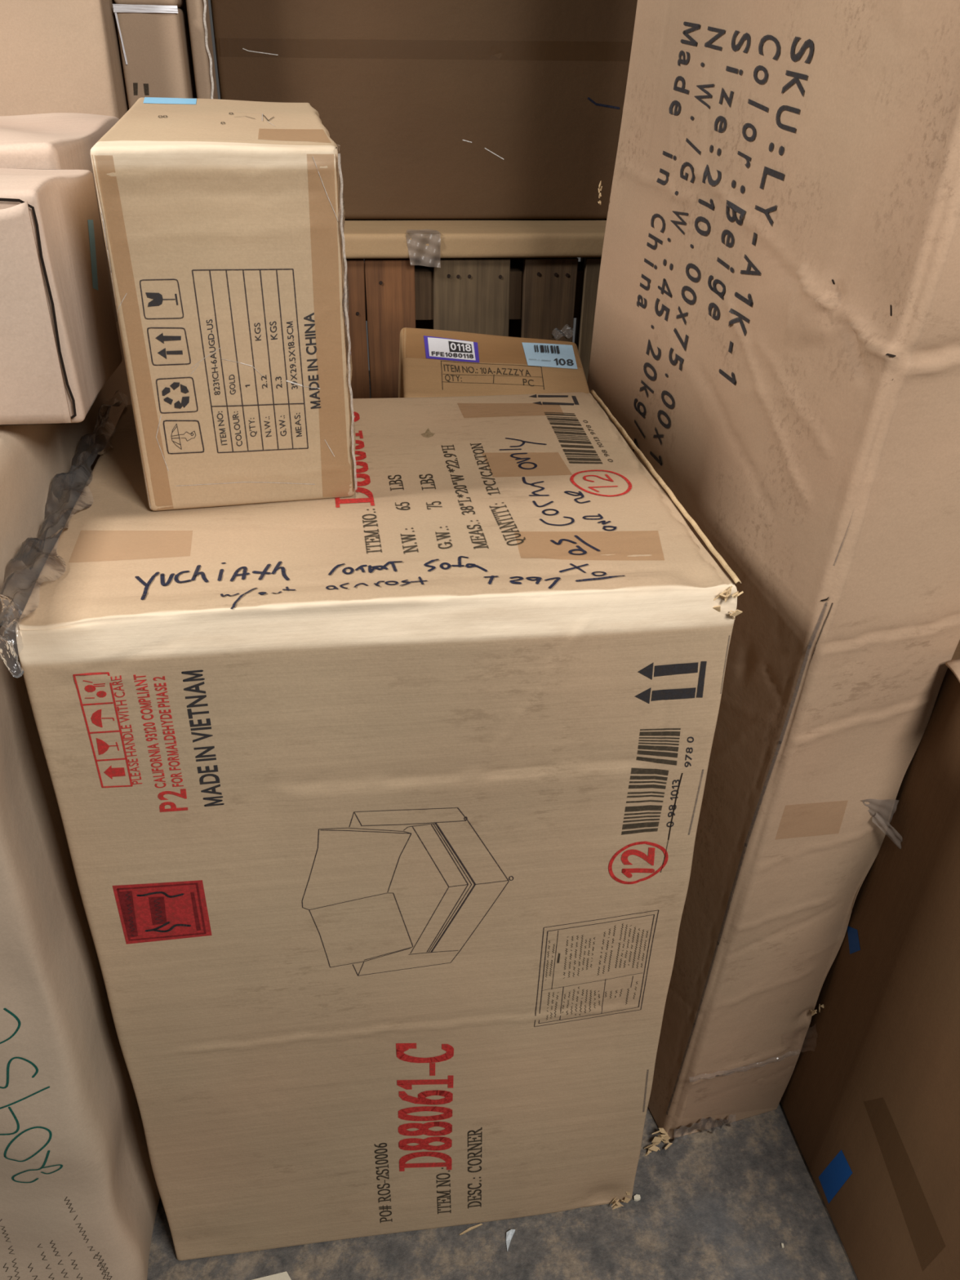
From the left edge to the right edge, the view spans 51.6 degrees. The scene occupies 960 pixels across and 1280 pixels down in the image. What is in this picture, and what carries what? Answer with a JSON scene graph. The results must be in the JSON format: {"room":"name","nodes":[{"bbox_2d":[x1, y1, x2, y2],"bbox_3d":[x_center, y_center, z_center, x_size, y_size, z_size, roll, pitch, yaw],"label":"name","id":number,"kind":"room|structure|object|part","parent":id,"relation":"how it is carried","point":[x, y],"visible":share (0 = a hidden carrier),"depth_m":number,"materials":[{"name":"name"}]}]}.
{"room":"warehouse","nodes":[
{"label":"warehouse","id":0,"kind":"room"},
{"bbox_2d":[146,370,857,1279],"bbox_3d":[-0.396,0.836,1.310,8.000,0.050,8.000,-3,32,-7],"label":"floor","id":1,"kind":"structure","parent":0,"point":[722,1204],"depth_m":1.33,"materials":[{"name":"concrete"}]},
{"bbox_2d":[0,0,128,119],"bbox_3d":[-0.889,-0.518,1.734,0.682,1.800,0.406,-3,32,-7],"label":"carton","id":2,"kind":"object","parent":1,"relation":"on","point":[56,55],"visible":0.05,"depth_m":1.38,"materials":[{"name":"brown cardboard"}]},
{"bbox_2d":[0,320,159,1279],"bbox_3d":[-0.825,0.166,1.328,0.730,1.058,0.978,-3,32,-7],"label":"carton","id":3,"kind":"object","parent":1,"relation":"on","point":[80,1196],"visible":0.35,"depth_m":1.02,"materials":[{"name":"beige cardboard"}]},
{"bbox_2d":[0,112,119,322],"bbox_3d":[-0.685,-0.495,1.186,0.465,0.218,0.402,-3,32,-7],"label":"carton","id":4,"kind":"object","parent":3,"relation":"on","point":[52,140],"visible":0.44,"depth_m":1.11,"materials":[{"name":"brown cardboard"}]},
{"bbox_2d":[0,168,122,425],"bbox_3d":[-0.567,-0.326,0.927,0.393,0.205,0.211,-3,32,-7],"label":"carton","id":5,"kind":"object","parent":3,"relation":"on","point":[60,344],"visible":1,"depth_m":0.89,"materials":[{"name":"brown cardboard"}]},
{"bbox_2d":[112,4,196,109],"bbox_3d":[-0.511,-0.382,1.904,0.089,1.404,0.304,-3,32,-7],"label":"carton","id":6,"kind":"object","parent":1,"relation":"on","point":[155,44],"visible":0.1,"depth_m":1.45,"materials":[{"name":"brown cardboard"}]},
{"bbox_2d":[114,0,186,9],"bbox_3d":[-0.494,-1.132,1.454,0.089,0.350,0.300,-3,32,-7],"label":"carton","id":7,"kind":"object","parent":6,"relation":"on","point":[181,4],"visible":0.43,"depth_m":1.42,"materials":[{"name":"cardboard"}]},
{"bbox_2d":[186,0,217,98],"bbox_3d":[-0.430,-0.496,1.762,0.030,1.750,0.098,-3,32,-7],"label":"carton","id":8,"kind":"object","parent":1,"relation":"on","point":[197,11],"visible":0.1,"depth_m":1.48,"materials":[{"name":"brown cardboard"}]},
{"bbox_2d":[252,1271,291,1279],"bbox_3d":[-0.275,0.826,1.280,0.065,0.001,0.014,-4,32,-9],"label":"paper scrap","id":9,"kind":"object","parent":1,"relation":"on","point":[281,1276],"visible":1,"depth_m":1.28,"materials":[{"name":"beige paper"}]},
{"bbox_2d":[0,389,743,1260],"bbox_3d":[-0.143,0.235,1.317,0.666,0.990,0.593,-3,32,-7],"label":"carton","id":10,"kind":"object","parent":1,"relation":"on","point":[380,807],"visible":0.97,"depth_m":0.99,"materials":[{"name":"beige cardboard"}]},
{"bbox_2d":[90,97,358,511],"bbox_3d":[-0.261,-0.378,1.070,0.217,0.345,0.374,-6,32,-12],"label":"carton","id":11,"kind":"object","parent":10,"relation":"on","point":[223,220],"visible":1,"depth_m":0.91,"materials":[{"name":"brown cardboard"}]},
{"bbox_3d":[-0.284,-0.304,0.888,0.034,0.035,0.001,-7,32,-13],"label":"printed symbol frame","id":12,"kind":"part","parent":11,"relation":"part of","materials":[{"name":"brown cardboard"}]},
{"bbox_3d":[-0.284,-0.269,0.909,0.035,0.035,0.001,-7,32,-13],"label":"printed symbol frame","id":13,"kind":"part","parent":11,"relation":"part of","materials":[{"name":"brown cardboard"}]},
{"bbox_3d":[-0.285,-0.230,0.933,0.035,0.034,0.001,-6,32,-12],"label":"printed symbol frame","id":14,"kind":"part","parent":11,"relation":"part of","materials":[{"name":"brown cardboard"}]},
{"bbox_3d":[-0.285,-0.196,0.955,0.035,0.035,0.001,-6,32,-12],"label":"printed symbol frame","id":15,"kind":"part","parent":11,"relation":"part of","materials":[{"name":"brown cardboard"}]},
{"bbox_2d":[459,1223,482,1235],"bbox_3d":[-0.013,0.795,1.341,0.034,0.002,0.003,-13,34,-23],"label":"wood splinter","id":16,"kind":"object","parent":1,"relation":"on","point":[479,1224],"visible":1,"depth_m":1.34,"materials":[{"name":"beige wood"}]},
{"bbox_2d":[342,257,601,398],"bbox_3d":[0.001,-0.220,1.995,0.840,1.054,0.114,-3,32,-7],"label":"wooden pallet","id":17,"kind":"object","parent":1,"relation":"on","point":[531,298],"visible":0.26,"depth_m":1.71,"materials":[{"name":"brown wood"}]},
{"bbox_2d":[342,218,606,267],"bbox_3d":[0.025,-0.805,1.907,0.950,0.055,0.608,-3,32,-7],"label":"carton","id":18,"kind":"object","parent":17,"relation":"on","point":[424,242],"visible":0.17,"depth_m":1.66,"materials":[{"name":"brown"}]},
{"bbox_2d":[210,0,637,219],"bbox_3d":[-0.044,-1.131,1.793,0.820,0.620,0.504,-3,32,-7],"label":"carton","id":19,"kind":"object","parent":18,"relation":"on","point":[433,108],"visible":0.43,"depth_m":1.64,"materials":[{"name":"brown cardboard"}]},
{"bbox_2d":[398,326,590,397],"bbox_3d":[-0.012,0.004,1.646,0.315,0.995,0.185,-3,32,-7],"label":"carton","id":20,"kind":"object","parent":1,"relation":"on","point":[433,363],"visible":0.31,"depth_m":1.41,"materials":[{"name":"brown cardboard"}]},
{"bbox_3d":[-0.041,-0.416,1.420,0.067,0.020,0.046,-1,31,-4],"label":"sticker panel","id":21,"kind":"part","parent":20,"relation":"part of","materials":[{"name":"white paper"}]},
{"bbox_2d":[506,1229,515,1252],"bbox_3d":[0.037,0.801,1.328,0.010,0.006,0.030,13,33,19],"label":"shard","id":22,"kind":"object","parent":1,"relation":"on","point":[509,1234],"visible":1,"depth_m":1.33},
{"bbox_2d":[633,1194,640,1201],"bbox_3d":[0.218,0.775,1.380,0.010,0.004,0.008,-3,32,-7],"label":"crumb","id":23,"kind":"object","parent":1,"relation":"on","point":[637,1197],"visible":1,"depth_m":1.38,"materials":[{"name":"paper"}]},
{"bbox_2d":[586,0,959,1155],"bbox_3d":[0.327,-0.318,1.167,0.328,2.104,0.683,-8,33,-15],"label":"carton","id":24,"kind":"object","parent":1,"relation":"on","point":[776,331],"visible":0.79,"depth_m":1.05,"materials":[{"name":"brown cardboard"}]},
{"bbox_2d":[780,640,959,1279],"bbox_3d":[0.878,0.524,1.031,0.738,0.822,1.200,-3,32,-7],"label":"carton","id":25,"kind":"object","parent":1,"relation":"on","point":[870,1100],"visible":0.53,"depth_m":1.19,"materials":[{"name":"brown cardboard"}]}
]}

